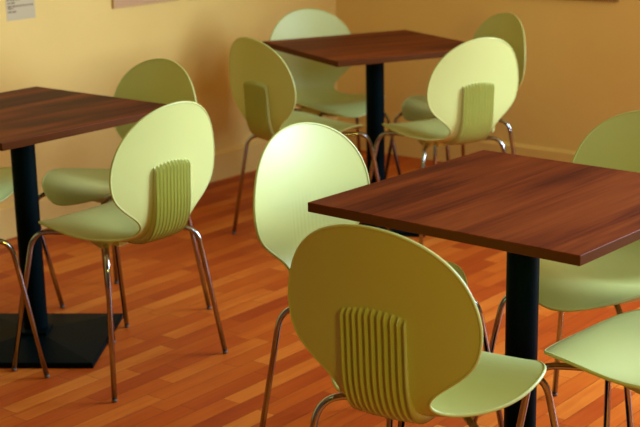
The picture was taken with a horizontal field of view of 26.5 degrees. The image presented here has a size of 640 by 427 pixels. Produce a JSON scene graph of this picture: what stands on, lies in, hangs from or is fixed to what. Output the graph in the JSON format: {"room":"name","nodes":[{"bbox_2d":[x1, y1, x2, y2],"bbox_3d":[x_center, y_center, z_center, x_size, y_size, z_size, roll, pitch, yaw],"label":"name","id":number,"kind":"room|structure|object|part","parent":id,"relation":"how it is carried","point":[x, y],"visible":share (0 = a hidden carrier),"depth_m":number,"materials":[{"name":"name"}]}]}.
{"room":"cafe","nodes":[
{"label":"cafe","id":0,"kind":"room"},
{"bbox_2d":[0,0,337,205],"bbox_3d":[-2.261,-1.124,4.228,0.200,3.100,7.200,10,19,37],"label":"wall","id":1,"kind":"structure","parent":0,"point":[83,46],"depth_m":5.94,"materials":[{"name":"paint"}]},
{"bbox_2d":[5,0,35,20],"bbox_3d":[-1.207,-0.884,5.470,0.002,0.207,0.146,10,19,37],"label":"paper notice","id":2,"kind":"object","parent":1,"relation":"attached to","point":[15,9],"visible":1,"depth_m":5.48,"materials":[{"name":"beige paper"}]},
{"bbox_2d":[7,0,32,12],"bbox_3d":[-1.208,-0.877,5.471,0.001,0.132,0.131,10,19,37],"label":"print","id":3,"kind":"object","parent":2,"relation":"attached to","point":[13,6],"depth_m":5.48,"materials":[{"name":"white paper"}]},
{"bbox_2d":[0,139,267,239],"bbox_3d":[-2.154,0.326,4.530,0.018,0.138,7.182,10,19,37],"label":"baseboard","id":4,"kind":"structure","parent":1,"relation":"attached to","point":[227,162],"depth_m":6.50,"materials":[{"name":"brown paint"}]},
{"bbox_2d":[112,0,176,8],"bbox_3d":[-0.770,-1.178,5.950,0.014,0.523,0.403,10,19,37],"label":"framed picture","id":5,"kind":"object","parent":1,"relation":"attached to","point":[115,3],"visible":1,"depth_m":5.94,"materials":[{"name":"brown wood"}]},
{"bbox_2d":[115,0,161,5],"bbox_3d":[-0.773,-1.178,5.952,0.008,0.507,0.387,10,19,37],"label":"print","id":6,"kind":"object","parent":5,"relation":"attached to","point":[117,2],"depth_m":5.95,"materials":[{"name":"brown paper"}]},
{"bbox_2d":[0,150,639,426],"bbox_3d":[-0.046,0.852,2.935,5.800,0.150,7.600,10,19,37],"label":"floor","id":7,"kind":"structure","parent":0,"point":[173,370],"depth_m":4.34,"materials":[{"name":"orange wood"}]},
{"bbox_2d":[0,229,49,377],"bbox_3d":[-1.167,0.098,3.948,0.495,0.836,0.508,12,20,41],"label":"shell chair","id":8,"kind":"object","parent":7,"relation":"on","point":[5,243],"visible":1,"depth_m":4.02,"materials":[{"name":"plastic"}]},
{"bbox_2d":[0,167,64,307],"bbox_3d":[-1.241,-0.066,4.583,0.508,0.836,0.495,11,19,39],"label":"shell chair","id":9,"kind":"object","parent":7,"relation":"on","point":[6,181],"visible":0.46,"depth_m":4.63,"materials":[{"name":"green plastic"}]},
{"bbox_3d":[-1.206,-0.090,4.545,0.395,0.062,0.445,11,19,39],"label":"seat","id":10,"kind":"part","parent":9,"relation":"part of","materials":[{"name":"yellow plastic"}]},
{"bbox_3d":[-1.024,0.122,4.634,0.276,0.429,0.041,-2,15,-3],"label":"leg","id":11,"kind":"part","parent":9,"relation":"part of","materials":[{"name":"silver metal"}]},
{"bbox_2d":[0,86,166,367],"bbox_3d":[-0.925,0.043,4.331,0.722,0.740,0.720,11,19,38],"label":"cafe table","id":12,"kind":"object","parent":7,"relation":"on","point":[31,116],"visible":0.84,"depth_m":4.27,"materials":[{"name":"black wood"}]},
{"bbox_3d":[-0.913,0.390,4.375,0.470,0.046,0.470,0,15,3],"label":"plate","id":13,"kind":"part","parent":12,"relation":"part of","materials":[{"name":"black metal"}]},
{"bbox_2d":[18,58,211,342],"bbox_3d":[-0.689,-0.075,4.574,0.495,0.836,0.508,11,19,39],"label":"shell chair","id":14,"kind":"object","parent":7,"relation":"on","point":[157,80],"visible":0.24,"depth_m":4.62,"materials":[{"name":"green plastic"}]},
{"bbox_3d":[-0.896,0.130,4.596,0.276,0.429,0.041,-2,15,-5],"label":"leg","id":15,"kind":"part","parent":14,"relation":"part of","materials":[{"name":"silver metal"}]},
{"bbox_3d":[-0.720,-0.095,4.532,0.445,0.062,0.395,11,19,39],"label":"seat","id":16,"kind":"part","parent":14,"relation":"part of","materials":[{"name":"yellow plastic"}]},
{"bbox_3d":[-0.703,-0.076,4.557,0.270,0.052,0.175,11,19,39],"label":"leg mount","id":17,"kind":"part","parent":14,"relation":"part of","materials":[{"name":"black plastic"}]},
{"bbox_3d":[-0.684,0.172,4.418,0.041,0.429,0.276,-2,15,-3],"label":"leg","id":18,"kind":"part","parent":14,"relation":"part of","materials":[{"name":"silver metal"}]},
{"bbox_3d":[-0.739,0.083,4.785,0.019,0.417,0.278,-2,15,-2],"label":"leg","id":19,"kind":"part","parent":14,"relation":"part of","materials":[{"name":"silver metal"}]},
{"bbox_3d":[-0.564,-0.325,4.663,0.432,0.401,0.112,11,19,39],"label":"backrest","id":20,"kind":"part","parent":14,"relation":"part of","materials":[{"name":"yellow plastic"}]},
{"bbox_3d":[-0.514,0.128,4.597,0.278,0.417,0.019,-3,15,-6],"label":"leg","id":21,"kind":"part","parent":14,"relation":"part of","materials":[{"name":"silver metal"}]},
{"bbox_2d":[12,101,227,401],"bbox_3d":[-0.595,0.057,4.064,0.508,0.836,0.495,10,18,36],"label":"shell chair","id":22,"kind":"object","parent":7,"relation":"on","point":[163,165],"visible":1,"depth_m":3.89,"materials":[{"name":"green plastic"}]},
{"bbox_3d":[-0.804,0.257,4.101,0.276,0.429,0.041,-3,15,-6],"label":"leg","id":23,"kind":"part","parent":22,"relation":"part of","materials":[{"name":"silver metal"}]},
{"bbox_3d":[-0.632,0.020,4.083,0.395,0.062,0.445,10,18,36],"label":"seat","id":24,"kind":"part","parent":22,"relation":"part of","materials":[{"name":"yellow plastic"}]},
{"bbox_3d":[-0.610,0.299,3.949,0.019,0.417,0.278,-4,15,-9],"label":"leg","id":25,"kind":"part","parent":22,"relation":"part of","materials":[{"name":"silver metal"}]},
{"bbox_3d":[-0.612,0.049,4.075,0.175,0.052,0.270,10,18,36],"label":"leg mount","id":26,"kind":"part","parent":22,"relation":"part of","materials":[{"name":"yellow plastic"}]},
{"bbox_3d":[-0.634,0.198,4.316,0.041,0.429,0.276,-3,15,-9],"label":"leg","id":27,"kind":"part","parent":22,"relation":"part of","materials":[{"name":"silver metal"}]},
{"bbox_3d":[-0.475,-0.041,3.942,0.160,0.252,0.143,10,18,36],"label":"ribbed panel","id":28,"kind":"part","parent":22,"relation":"part of","materials":[{"name":"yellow plastic"}]},
{"bbox_3d":[-0.441,-0.126,3.892,0.112,0.401,0.432,10,18,36],"label":"backrest","id":29,"kind":"part","parent":22,"relation":"part of","materials":[{"name":"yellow plastic"}]},
{"bbox_3d":[-0.430,0.236,4.176,0.278,0.417,0.019,-2,15,-5],"label":"leg","id":30,"kind":"part","parent":22,"relation":"part of","materials":[{"name":"silver metal"}]},
{"bbox_2d":[229,37,389,233],"bbox_3d":[-0.068,-0.306,5.413,0.508,0.836,0.495,-12,18,-36],"label":"shell chair","id":31,"kind":"object","parent":7,"relation":"on","point":[263,89],"visible":0.74,"depth_m":5.23,"materials":[{"name":"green plastic"}]},
{"bbox_3d":[-0.227,-0.120,5.525,0.278,0.417,0.019,0,15,5],"label":"leg","id":32,"kind":"part","parent":31,"relation":"part of","materials":[{"name":"silver metal"}]},
{"bbox_3d":[-0.192,-0.400,5.291,0.160,0.252,0.143,-12,18,-36],"label":"ribbed panel","id":33,"kind":"part","parent":31,"relation":"part of","materials":[{"name":"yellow plastic"}]},
{"bbox_3d":[-0.229,-0.483,5.241,0.112,0.401,0.432,-12,18,-36],"label":"backrest","id":34,"kind":"part","parent":31,"relation":"part of","materials":[{"name":"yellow plastic"}]},
{"bbox_3d":[-0.033,-0.345,5.433,0.395,0.062,0.445,-12,18,-36],"label":"seat","id":35,"kind":"part","parent":31,"relation":"part of","materials":[{"name":"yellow plastic"}]},
{"bbox_3d":[0.148,-0.115,5.452,0.276,0.429,0.041,0,15,6],"label":"leg","id":36,"kind":"part","parent":31,"relation":"part of","materials":[{"name":"silver metal"}]},
{"bbox_2d":[269,8,400,174],"bbox_3d":[0.051,-0.460,5.992,0.495,0.836,0.508,-8,16,-24],"label":"shell chair","id":37,"kind":"object","parent":7,"relation":"on","point":[314,81],"visible":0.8,"depth_m":6.11,"materials":[{"name":"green plastic"}]},
{"bbox_3d":[-0.039,-0.714,6.110,0.432,0.401,0.112,-8,16,-24],"label":"backrest","id":38,"kind":"part","parent":37,"relation":"part of","materials":[{"name":"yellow plastic"}]},
{"bbox_3d":[0.059,-0.461,5.972,0.270,0.052,0.175,-8,16,-24],"label":"leg mount","id":39,"kind":"part","parent":37,"relation":"part of","materials":[{"name":"black plastic"}]},
{"bbox_3d":[0.070,-0.480,5.943,0.445,0.062,0.395,-8,16,-24],"label":"seat","id":40,"kind":"part","parent":37,"relation":"part of","materials":[{"name":"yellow plastic"}]},
{"bbox_3d":[0.149,-0.300,6.183,0.019,0.417,0.278,4,15,17],"label":"leg","id":41,"kind":"part","parent":37,"relation":"part of","materials":[{"name":"silver metal"}]},
{"bbox_3d":[0.250,-0.249,5.959,0.276,0.429,0.041,5,16,20],"label":"leg","id":42,"kind":"part","parent":37,"relation":"part of","materials":[{"name":"silver metal"}]},
{"bbox_2d":[263,30,464,236],"bbox_3d":[0.236,-0.338,5.703,0.702,0.740,0.725,-8,16,-25],"label":"cafe table","id":43,"kind":"object","parent":7,"relation":"on","point":[372,50],"visible":0.58,"depth_m":5.60,"materials":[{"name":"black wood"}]},
{"bbox_3d":[0.238,0.007,5.753,0.470,0.046,0.470,2,15,12],"label":"plate","id":44,"kind":"part","parent":43,"relation":"part of","materials":[{"name":"black metal"}]},
{"bbox_2d":[253,122,503,426],"bbox_3d":[0.130,0.214,3.412,0.508,0.836,0.495,12,20,41],"label":"shell chair","id":45,"kind":"object","parent":7,"relation":"on","point":[302,163],"visible":0.33,"depth_m":3.46,"materials":[{"name":"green plastic"}]},
{"bbox_3d":[-0.033,0.427,3.419,0.278,0.417,0.019,-1,15,0],"label":"leg","id":46,"kind":"part","parent":45,"relation":"part of","materials":[{"name":"silver metal"}]},
{"bbox_3d":[-0.020,-0.028,3.488,0.112,0.401,0.432,12,20,41],"label":"backrest","id":47,"kind":"part","parent":45,"relation":"part of","materials":[{"name":"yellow plastic"}]},
{"bbox_3d":[0.155,0.459,3.258,0.041,0.429,0.276,-2,15,-3],"label":"leg","id":48,"kind":"part","parent":45,"relation":"part of","materials":[{"name":"silver metal"}]},
{"bbox_3d":[0.163,0.191,3.373,0.395,0.062,0.445,12,20,41],"label":"seat","id":49,"kind":"part","parent":45,"relation":"part of","materials":[{"name":"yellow plastic"}]},
{"bbox_3d":[0.346,0.404,3.455,0.276,0.429,0.041,-1,15,0],"label":"leg","id":50,"kind":"part","parent":45,"relation":"part of","materials":[{"name":"silver metal"}]},
{"bbox_2d":[288,224,558,426],"bbox_3d":[0.227,0.371,2.805,0.495,0.836,0.508,8,17,32],"label":"shell chair","id":51,"kind":"object","parent":7,"relation":"on","point":[396,330],"visible":1,"depth_m":2.58,"materials":[{"name":"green plastic"}]},
{"bbox_3d":[0.058,0.571,2.864,0.278,0.417,0.019,-5,15,-13],"label":"leg","id":52,"kind":"part","parent":51,"relation":"part of","materials":[{"name":"silver metal"}]},
{"bbox_3d":[0.114,0.204,2.590,0.432,0.401,0.112,8,17,32],"label":"backrest","id":53,"kind":"part","parent":51,"relation":"part of","materials":[{"name":"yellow plastic"}]},
{"bbox_3d":[0.140,0.285,2.650,0.143,0.252,0.160,8,17,32],"label":"ribbed panel","id":54,"kind":"part","parent":51,"relation":"part of","materials":[{"name":"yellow plastic"}]},
{"bbox_3d":[0.202,0.510,3.060,0.041,0.429,0.276,-4,15,-10],"label":"leg","id":55,"kind":"part","parent":51,"relation":"part of","materials":[{"name":"silver metal"}]},
{"bbox_3d":[0.252,0.330,2.834,0.445,0.062,0.395,8,17,32],"label":"seat","id":56,"kind":"part","parent":51,"relation":"part of","materials":[{"name":"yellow plastic"}]},
{"bbox_3d":[0.305,0.607,2.705,0.019,0.417,0.278,-3,15,-9],"label":"leg","id":57,"kind":"part","parent":51,"relation":"part of","materials":[{"name":"silver metal"}]},
{"bbox_3d":[0.436,0.545,2.909,0.276,0.429,0.041,-4,15,-12],"label":"leg","id":58,"kind":"part","parent":51,"relation":"part of","materials":[{"name":"silver metal"}]},
{"bbox_2d":[359,37,518,244],"bbox_3d":[0.482,-0.298,5.340,0.495,0.836,0.508,-10,17,-30],"label":"shell chair","id":59,"kind":"object","parent":7,"relation":"on","point":[475,83],"visible":0.97,"depth_m":5.11,"materials":[{"name":"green plastic"}]},
{"bbox_3d":[0.283,-0.118,5.453,0.276,0.429,0.041,3,15,15],"label":"leg","id":60,"kind":"part","parent":59,"relation":"part of","materials":[{"name":"silver metal"}]},
{"bbox_3d":[0.406,-0.059,5.243,0.019,0.417,0.278,2,15,11],"label":"leg","id":61,"kind":"part","parent":59,"relation":"part of","materials":[{"name":"silver metal"}]},
{"bbox_3d":[0.471,-0.307,5.355,0.270,0.052,0.175,-10,17,-30],"label":"leg mount","id":62,"kind":"part","parent":59,"relation":"part of","materials":[{"name":"yellow plastic"}]},
{"bbox_3d":[0.457,-0.338,5.370,0.445,0.062,0.395,-10,17,-30],"label":"seat","id":63,"kind":"part","parent":59,"relation":"part of","materials":[{"name":"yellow plastic"}]},
{"bbox_3d":[0.522,-0.159,5.593,0.041,0.429,0.276,2,15,12],"label":"leg","id":64,"kind":"part","parent":59,"relation":"part of","materials":[{"name":"silver metal"}]},
{"bbox_3d":[0.559,-0.385,5.181,0.143,0.252,0.160,-10,17,-30],"label":"ribbed panel","id":65,"kind":"part","parent":59,"relation":"part of","materials":[{"name":"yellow plastic"}]},
{"bbox_3d":[0.581,-0.467,5.120,0.432,0.401,0.112,-10,17,-30],"label":"backrest","id":66,"kind":"part","parent":59,"relation":"part of","materials":[{"name":"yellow plastic"}]},
{"bbox_3d":[0.659,-0.102,5.391,0.278,0.417,0.019,3,15,15],"label":"leg","id":67,"kind":"part","parent":59,"relation":"part of","materials":[{"name":"silver metal"}]},
{"bbox_2d":[385,13,525,178],"bbox_3d":[0.584,-0.417,5.788,0.508,0.836,0.495,-8,16,-24],"label":"shell chair","id":68,"kind":"object","parent":7,"relation":"on","point":[507,27],"visible":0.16,"depth_m":5.76,"materials":[{"name":"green plastic"}]},
{"bbox_3d":[0.383,-0.235,5.895,0.276,0.429,0.041,4,15,18],"label":"leg","id":69,"kind":"part","parent":68,"relation":"part of","materials":[{"name":"silver metal"}]},
{"bbox_3d":[0.542,-0.442,5.761,0.395,0.062,0.445,-8,16,-24],"label":"seat","id":70,"kind":"part","parent":68,"relation":"part of","materials":[{"name":"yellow plastic"}]},
{"bbox_3d":[0.504,-0.173,5.650,0.041,0.429,0.276,4,16,20],"label":"leg","id":71,"kind":"part","parent":68,"relation":"part of","materials":[{"name":"silver metal"}]},
{"bbox_3d":[0.605,-0.263,6.007,0.019,0.417,0.278,5,16,21],"label":"leg","id":72,"kind":"part","parent":68,"relation":"part of","materials":[{"name":"silver metal"}]},
{"bbox_3d":[0.759,-0.652,5.815,0.112,0.401,0.432,-8,16,-24],"label":"backrest","id":73,"kind":"part","parent":68,"relation":"part of","materials":[{"name":"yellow plastic"}]},
{"bbox_3d":[0.733,-0.197,5.748,0.278,0.417,0.019,3,15,17],"label":"leg","id":74,"kind":"part","parent":68,"relation":"part of","materials":[{"name":"silver metal"}]},
{"bbox_2d":[308,150,639,426],"bbox_3d":[0.465,0.317,3.183,0.700,0.740,0.723,11,19,40],"label":"cafe table","id":75,"kind":"object","parent":7,"relation":"on","point":[531,209],"visible":1,"depth_m":3.06,"materials":[{"name":"brown wood"}]},
{"bbox_2d":[472,110,639,426],"bbox_3d":[0.721,0.187,3.471,0.495,0.836,0.508,11,19,39],"label":"shell chair","id":76,"kind":"object","parent":7,"relation":"on","point":[613,278],"visible":0.56,"depth_m":3.55,"materials":[{"name":"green plastic"}]},
{"bbox_3d":[0.514,0.391,3.492,0.276,0.429,0.041,-3,15,-6],"label":"leg","id":77,"kind":"part","parent":76,"relation":"part of","materials":[{"name":"silver metal"}]},
{"bbox_3d":[0.670,0.344,3.683,0.019,0.417,0.278,-2,15,-2],"label":"leg","id":78,"kind":"part","parent":76,"relation":"part of","materials":[{"name":"silver metal"}]},
{"bbox_3d":[0.691,0.166,3.430,0.445,0.062,0.395,11,19,39],"label":"seat","id":79,"kind":"part","parent":76,"relation":"part of","materials":[{"name":"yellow plastic"}]},
{"bbox_3d":[0.845,-0.064,3.562,0.432,0.401,0.112,11,19,39],"label":"backrest","id":80,"kind":"part","parent":76,"relation":"part of","materials":[{"name":"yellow plastic"}]},
{"bbox_3d":[0.708,0.185,3.455,0.270,0.052,0.175,11,19,39],"label":"leg mount","id":81,"kind":"part","parent":76,"relation":"part of","materials":[{"name":"black plastic"}]},
{"bbox_3d":[0.728,0.433,3.316,0.041,0.429,0.276,-2,15,-3],"label":"leg","id":82,"kind":"part","parent":76,"relation":"part of","materials":[{"name":"silver metal"}]},
{"bbox_2d":[516,309,639,426],"bbox_3d":[0.719,0.333,2.912,0.508,0.836,0.495,12,19,40],"label":"shell chair","id":83,"kind":"object","parent":7,"relation":"on","point":[608,349],"visible":0.98,"depth_m":2.93,"materials":[{"name":"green plastic"}]},
{"bbox_3d":[0.509,0.529,2.965,0.276,0.429,0.041,-2,15,-2],"label":"leg","id":84,"kind":"part","parent":83,"relation":"part of","materials":[{"name":"silver metal"}]},
{"bbox_3d":[0.683,0.296,2.934,0.395,0.062,0.445,12,19,40],"label":"seat","id":85,"kind":"part","parent":83,"relation":"part of","materials":[{"name":"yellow plastic"}]},
{"bbox_3d":[0.695,0.473,3.167,0.041,0.429,0.276,-2,15,-4],"label":"leg","id":86,"kind":"part","parent":83,"relation":"part of","materials":[{"name":"silver metal"}]},
{"bbox_3d":[0.703,0.324,2.924,0.175,0.052,0.270,12,19,40],"label":"leg mount","id":87,"kind":"part","parent":83,"relation":"part of","materials":[{"name":"black plastic"}]},
{"bbox_2d":[336,0,639,150],"bbox_3d":[2.237,-1.493,5.306,5.800,3.100,0.200,10,19,37],"label":"wall","id":88,"kind":"structure","parent":0,"point":[582,65],"depth_m":6.39,"materials":[{"name":"paint"}]},
{"bbox_2d":[337,120,575,162],"bbox_3d":[2.196,-0.038,5.599,5.400,0.138,0.018,10,19,37],"label":"baseboard","id":89,"kind":"structure","parent":88,"relation":"attached to","point":[405,146],"depth_m":6.77,"materials":[{"name":"brown paint"}]},
{"bbox_2d":[588,0,618,1],"bbox_3d":[1.127,-1.202,6.167,0.505,0.458,0.014,10,19,37],"label":"framed picture","id":90,"kind":"object","parent":88,"relation":"attached to","point":[588,0],"visible":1,"depth_m":6.09,"materials":[{"name":"brown wood"}]}
]}

